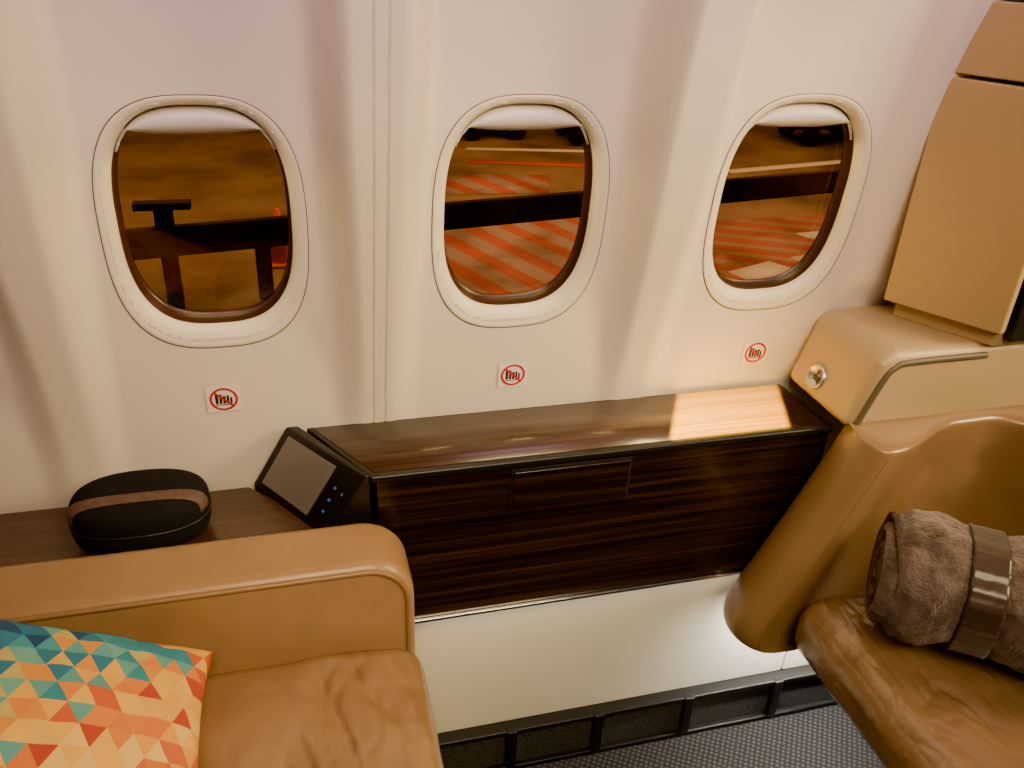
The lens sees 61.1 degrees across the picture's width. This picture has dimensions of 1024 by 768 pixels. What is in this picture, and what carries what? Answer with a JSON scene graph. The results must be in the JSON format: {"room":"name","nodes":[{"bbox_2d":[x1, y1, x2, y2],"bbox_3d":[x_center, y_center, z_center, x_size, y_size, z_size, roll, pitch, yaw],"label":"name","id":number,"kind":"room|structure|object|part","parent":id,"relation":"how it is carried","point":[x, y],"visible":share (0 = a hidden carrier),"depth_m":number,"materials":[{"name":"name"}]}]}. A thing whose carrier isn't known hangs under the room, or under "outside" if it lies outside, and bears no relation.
{"room":"aircraft cabin","nodes":[
{"label":"aircraft cabin","id":0,"kind":"room"},
{"bbox_2d":[0,0,1023,513],"bbox_3d":[-0.264,-0.060,1.412,3.398,2.250,0.561,-5,30,-14],"label":"wall","id":1,"kind":"structure","parent":0,"point":[367,96],"depth_m":1.47,"materials":[{"name":"white plastic"}]},
{"bbox_2d":[92,94,308,347],"bbox_3d":[-0.501,-0.257,1.427,0.321,0.441,0.091,-4,29,-13],"label":"window","id":2,"kind":"structure","parent":1,"relation":"in","point":[175,113],"depth_m":1.41,"materials":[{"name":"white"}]},
{"bbox_2d":[114,105,275,151],"bbox_3d":[-0.489,-0.392,1.333,0.247,0.073,0.022,-5,36,-14],"label":"shade","id":3,"kind":"object","parent":2,"relation":"attached to","point":[154,119],"depth_m":1.32,"materials":[{"name":"beige plastic"}]},
{"bbox_2d":[205,385,241,412],"bbox_3d":[-0.529,0.028,1.592,0.060,0.056,0.006,-5,30,-14],"label":"warning sticker","id":4,"kind":"object","parent":1,"relation":"attached to","point":[225,398],"visible":1,"depth_m":1.59,"materials":[{"name":"beige paper"}]},
{"bbox_2d":[497,362,527,387],"bbox_3d":[0.002,-0.018,1.728,0.060,0.056,0.006,-5,30,-14],"label":"warning sticker","id":5,"kind":"object","parent":1,"relation":"attached to","point":[510,374],"visible":1,"depth_m":1.73,"materials":[{"name":"beige paper"}]},
{"bbox_2d":[431,94,609,327],"bbox_3d":[0.011,-0.301,1.558,0.321,0.441,0.091,-4,29,-13],"label":"window","id":6,"kind":"structure","parent":1,"relation":"in","point":[521,111],"depth_m":1.56,"materials":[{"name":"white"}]},
{"bbox_2d":[455,103,588,146],"bbox_3d":[0.023,-0.436,1.464,0.247,0.073,0.022,-5,36,-14],"label":"shade","id":7,"kind":"object","parent":6,"relation":"attached to","point":[499,116],"depth_m":1.45,"materials":[{"name":"beige plastic"}]},
{"bbox_2d":[307,384,833,732],"bbox_3d":[0.422,0.386,1.971,1.677,0.748,0.191,-5,30,-14],"label":"console","id":8,"kind":"object","parent":1,"relation":"attached to","point":[560,557],"visible":0.54,"depth_m":1.77,"materials":[{"name":"brown wood"}]},
{"bbox_3d":[0.114,0.194,1.666,0.232,0.092,0.012,-5,30,-14],"label":"drawer","id":9,"kind":"part","parent":8,"relation":"part of","materials":[{"name":"brown wood"}]},
{"bbox_3d":[0.152,0.572,1.980,1.076,0.387,0.082,-5,30,-14],"label":"panel","id":10,"kind":"part","parent":8,"relation":"part of","materials":[{"name":"white plastic"}]},
{"bbox_3d":[0.951,0.503,2.184,0.570,0.387,0.082,-5,30,-14],"label":"panel","id":11,"kind":"part","parent":8,"relation":"part of","materials":[{"name":"white plastic"}]},
{"bbox_2d":[740,340,770,363],"bbox_3d":[0.521,-0.068,1.858,0.060,0.056,0.006,-5,30,-14],"label":"warning sticker","id":12,"kind":"object","parent":1,"relation":"attached to","point":[753,352],"visible":1,"depth_m":1.86,"materials":[{"name":"beige paper"}]},
{"bbox_2d":[702,93,871,310],"bbox_3d":[0.522,-0.346,1.689,0.321,0.441,0.091,-4,29,-13],"label":"window","id":13,"kind":"structure","parent":1,"relation":"in","point":[805,110],"depth_m":1.70,"materials":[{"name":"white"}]},
{"bbox_2d":[748,102,851,139],"bbox_3d":[0.534,-0.481,1.595,0.247,0.073,0.022,-5,36,-14],"label":"shade","id":14,"kind":"object","parent":13,"relation":"attached to","point":[785,114],"depth_m":1.58,"materials":[{"name":"beige plastic"}]},
{"bbox_2d":[437,664,884,767],"bbox_3d":[0.243,1.513,0.982,5.700,0.050,3.100,-5,30,-14],"label":"floor","id":15,"kind":"structure","parent":0,"point":[825,737],"depth_m":2.11,"materials":[{"name":"carpet"}]},
{"bbox_2d":[0,487,312,566],"bbox_3d":[-1.122,0.630,1.642,1.540,0.742,0.208,-5,30,-14],"label":"ledge","id":16,"kind":"object","parent":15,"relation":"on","point":[36,536],"visible":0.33,"depth_m":1.59,"materials":[{"name":"brown wood"}]},
{"bbox_2d":[66,468,211,553],"bbox_3d":[-0.661,0.224,1.547,0.242,0.100,0.165,-5,30,-14],"label":"case","id":17,"kind":"object","parent":16,"relation":"on","point":[135,510],"visible":0.98,"depth_m":1.50,"materials":[{"name":"black fabric"}]},
{"bbox_2d":[255,426,370,528],"bbox_3d":[-0.372,0.221,1.651,0.285,0.240,0.089,25,36,35],"label":"monitor","id":18,"kind":"object","parent":16,"relation":"attached to","point":[314,483],"visible":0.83,"depth_m":1.60,"materials":[{"name":"black plastic"}]},
{"bbox_2d":[0,523,443,767],"bbox_3d":[-0.761,0.707,1.160,1.386,1.100,0.838,-5,30,-14],"label":"armchair","id":19,"kind":"object","parent":15,"relation":"on","point":[310,633],"visible":0.7,"depth_m":1.40,"materials":[{"name":"leather"}]},
{"bbox_2d":[0,619,213,767],"bbox_3d":[-0.610,0.476,1.108,0.413,0.229,0.459,-5,30,-14],"label":"throw pillow","id":20,"kind":"object","parent":19,"relation":"on","point":[69,698],"visible":1,"depth_m":1.15,"materials":[{"name":"multicoloured fabric"}]},
{"bbox_3d":[-0.857,0.619,1.500,1.382,0.680,0.133,-5,30,-14],"label":"armrest","id":21,"kind":"part","parent":19,"relation":"part of","materials":[{"name":"beige leather"}]},
{"bbox_2d":[198,648,443,767],"bbox_3d":[-0.470,0.712,1.193,0.809,0.247,0.684,-5,30,-14],"label":"seat cushion","id":22,"kind":"object","parent":19,"relation":"on","point":[261,707],"depth_m":1.36,"materials":[{"name":"beige leather"}]},
{"bbox_2d":[437,665,837,767],"bbox_3d":[0.458,0.797,2.125,1.700,0.132,0.038,-5,30,-14],"label":"floor vent","id":23,"kind":"object","parent":15,"relation":"on","point":[581,731],"visible":0.7,"depth_m":2.07,"materials":[{"name":"black metal"}]},
{"bbox_3d":[0.455,0.849,2.153,1.700,0.014,0.032,-5,30,-14],"label":"rail trim","id":24,"kind":"part","parent":23,"relation":"part of","materials":[{"name":"black metal"}]},
{"bbox_2d":[723,304,1023,767],"bbox_3d":[1.035,0.521,1.720,1.039,1.058,1.041,-5,30,-14],"label":"lounge seat","id":25,"kind":"object","parent":15,"relation":"on","point":[932,418],"visible":0.67,"depth_m":1.72,"materials":[{"name":"beige leather"}]},
{"bbox_3d":[0.894,0.342,1.773,0.823,0.504,0.317,-5,30,-14],"label":"panel","id":26,"kind":"part","parent":25,"relation":"part of","materials":[{"name":"beige leather"}]},
{"bbox_2d":[795,591,1023,767],"bbox_3d":[0.946,0.619,1.564,0.589,0.166,0.730,-5,30,-14],"label":"seat cushion","id":27,"kind":"object","parent":25,"relation":"on","point":[931,705],"depth_m":1.56,"materials":[{"name":"brown leather"}]},
{"bbox_3d":[0.803,0.010,1.709,0.267,0.144,0.015,-5,30,-14],"label":"cap trim","id":28,"kind":"part","parent":25,"relation":"part of","materials":[{"name":"brown leather"}]},
{"bbox_2d":[864,509,1023,673],"bbox_3d":[0.923,0.397,1.550,0.519,0.242,0.255,13,30,17],"label":"rolled blanket","id":29,"kind":"object","parent":25,"relation":"on","point":[933,577],"visible":1,"depth_m":1.50,"materials":[{"name":"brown fabric"}]},
{"bbox_2d":[884,0,1023,345],"bbox_3d":[1.154,-0.651,1.527,0.708,1.192,0.202,-5,30,-14],"label":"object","id":30,"kind":"object","parent":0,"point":[958,266],"visible":0.87,"depth_m":1.61,"materials":[{"name":"beige"}]},
{"bbox_3d":[0.877,-0.582,1.479,0.229,0.123,0.028,27,37,37],"label":"door","id":31,"kind":"part","parent":30,"relation":"part of","materials":[{"name":"beige plastic"}]},
{"bbox_3d":[1.251,-0.623,1.467,0.555,1.175,0.020,-5,30,-14],"label":"panel","id":32,"kind":"part","parent":30,"relation":"part of","materials":[{"name":"black"}]},
{"label":"outside","id":33,"kind":"structure","parent":0,"visible":0},
{"bbox_2d":[117,125,842,311],"bbox_3d":[3.780,-12.120,31.723,75.000,0.200,57.000,-5,30,-14],"label":"ground","id":34,"kind":"structure","parent":33,"point":[225,176],"depth_m":15.28,"materials":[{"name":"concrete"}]},
{"bbox_2d":[271,208,287,268],"bbox_3d":[-3.061,-1.938,11.387,0.400,0.750,0.400,-5,30,-14],"label":"traffic cone","id":35,"kind":"object","parent":34,"relation":"on","point":[279,254],"visible":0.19,"depth_m":11.38,"materials":[{"name":"orange plastic"}]},
{"bbox_2d":[126,169,838,308],"bbox_3d":[1.380,-2.350,12.005,23.298,1.268,0.248,-10,31,-22],"label":"gantry","id":36,"kind":"object","parent":34,"relation":"on","point":[167,240],"visible":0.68,"depth_m":10.28,"materials":[{"name":"brown metal"}]},
{"bbox_3d":[-3.901,-1.197,9.985,0.180,0.688,0.100,-5,30,-14],"label":"post","id":37,"kind":"part","parent":36,"relation":"part of","materials":[{"name":"black metal"}]},
{"bbox_3d":[-2.959,-1.360,10.376,0.180,0.688,0.100,-5,30,-14],"label":"post","id":38,"kind":"part","parent":36,"relation":"part of","materials":[{"name":"black metal"}]},
{"bbox_2d":[463,128,525,140],"bbox_3d":[-0.479,-5.880,18.503,1.440,1.100,1.120,-5,30,-14],"label":"cart","id":39,"kind":"object","parent":34,"relation":"on","point":[472,134],"visible":0.09,"depth_m":18.17,"materials":[{"name":"black metal"}]},
{"bbox_2d":[445,175,550,194],"bbox_3d":[-0.350,-3.534,15.351,2.394,0.010,1.232,-2,29,-10],"label":"painted hatching","id":40,"kind":"object","parent":34,"relation":"on","point":[455,184],"visible":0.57,"depth_m":15.35,"materials":[{"name":"paint"}]},
{"bbox_2d":[444,217,579,293],"bbox_3d":[0.455,-1.771,12.195,4.000,0.010,5.600,-5,30,-14],"label":"painted hatching","id":41,"kind":"object","parent":34,"relation":"on","point":[518,257],"visible":0.14,"depth_m":12.26,"materials":[{"name":"paint"}]},
{"bbox_2d":[465,147,583,152],"bbox_3d":[0.991,-4.789,17.784,3.915,0.010,0.213,-1,29,-6],"label":"road marking","id":42,"kind":"object","parent":34,"relation":"on","point":[467,148],"visible":0.64,"depth_m":17.68,"materials":[{"name":"beige paint"}]},
{"bbox_2d":[466,159,584,166],"bbox_3d":[0.977,-4.255,16.803,3.731,0.010,0.266,1,29,-3],"label":"road marking","id":43,"kind":"object","parent":34,"relation":"on","point":[468,160],"visible":0.64,"depth_m":16.74,"materials":[{"name":"brown paint"}]},
{"bbox_2d":[554,126,582,145],"bbox_3d":[1.605,-5.764,18.491,1.120,1.100,1.120,-5,30,-14],"label":"cart","id":44,"kind":"object","parent":34,"relation":"on","point":[574,137],"visible":0.09,"depth_m":18.12,"materials":[{"name":"black metal"}]},
{"bbox_2d":[729,261,789,278],"bbox_3d":[3.560,-1.550,12.078,0.960,0.020,0.574,-17,34,-32],"label":"road marking","id":45,"kind":"object","parent":34,"relation":"on","point":[767,269],"visible":0.64,"depth_m":12.10,"materials":[{"name":"beige paint"}]},
{"bbox_2d":[712,216,824,279],"bbox_3d":[5.429,-1.733,12.605,7.000,0.010,4.500,-5,30,-14],"label":"painted hatching","id":46,"kind":"object","parent":34,"relation":"on","point":[737,243],"visible":0.02,"depth_m":13.27,"materials":[{"name":"paint"}]},
{"bbox_2d":[728,160,840,173],"bbox_3d":[6.473,-4.559,17.891,5.027,0.010,0.246,-11,31,-23],"label":"road marking","id":47,"kind":"object","parent":34,"relation":"on","point":[809,164],"visible":0.5,"depth_m":17.43,"materials":[{"name":"beige paint"}]},
{"bbox_2d":[790,255,803,260],"bbox_3d":[4.568,-1.836,12.700,0.922,0.020,0.437,-13,32,-26],"label":"road marking","id":48,"kind":"object","parent":34,"relation":"on","point":[800,257],"visible":0.14,"depth_m":12.65,"materials":[{"name":"beige paint"}]},
{"bbox_2d":[796,231,818,239],"bbox_3d":[5.035,-2.371,13.728,1.075,0.020,0.308,-8,30,-19],"label":"road marking","id":49,"kind":"object","parent":34,"relation":"on","point":[811,235],"visible":0.36,"depth_m":13.63,"materials":[{"name":"beige paint"}]},
{"bbox_2d":[778,124,841,146],"bbox_3d":[7.114,-6.044,19.538,1.980,1.100,1.120,-5,30,-14],"label":"cart","id":50,"kind":"object","parent":34,"relation":"on","point":[810,137],"visible":0.23,"depth_m":19.12,"materials":[{"name":"black metal"}]}
]}

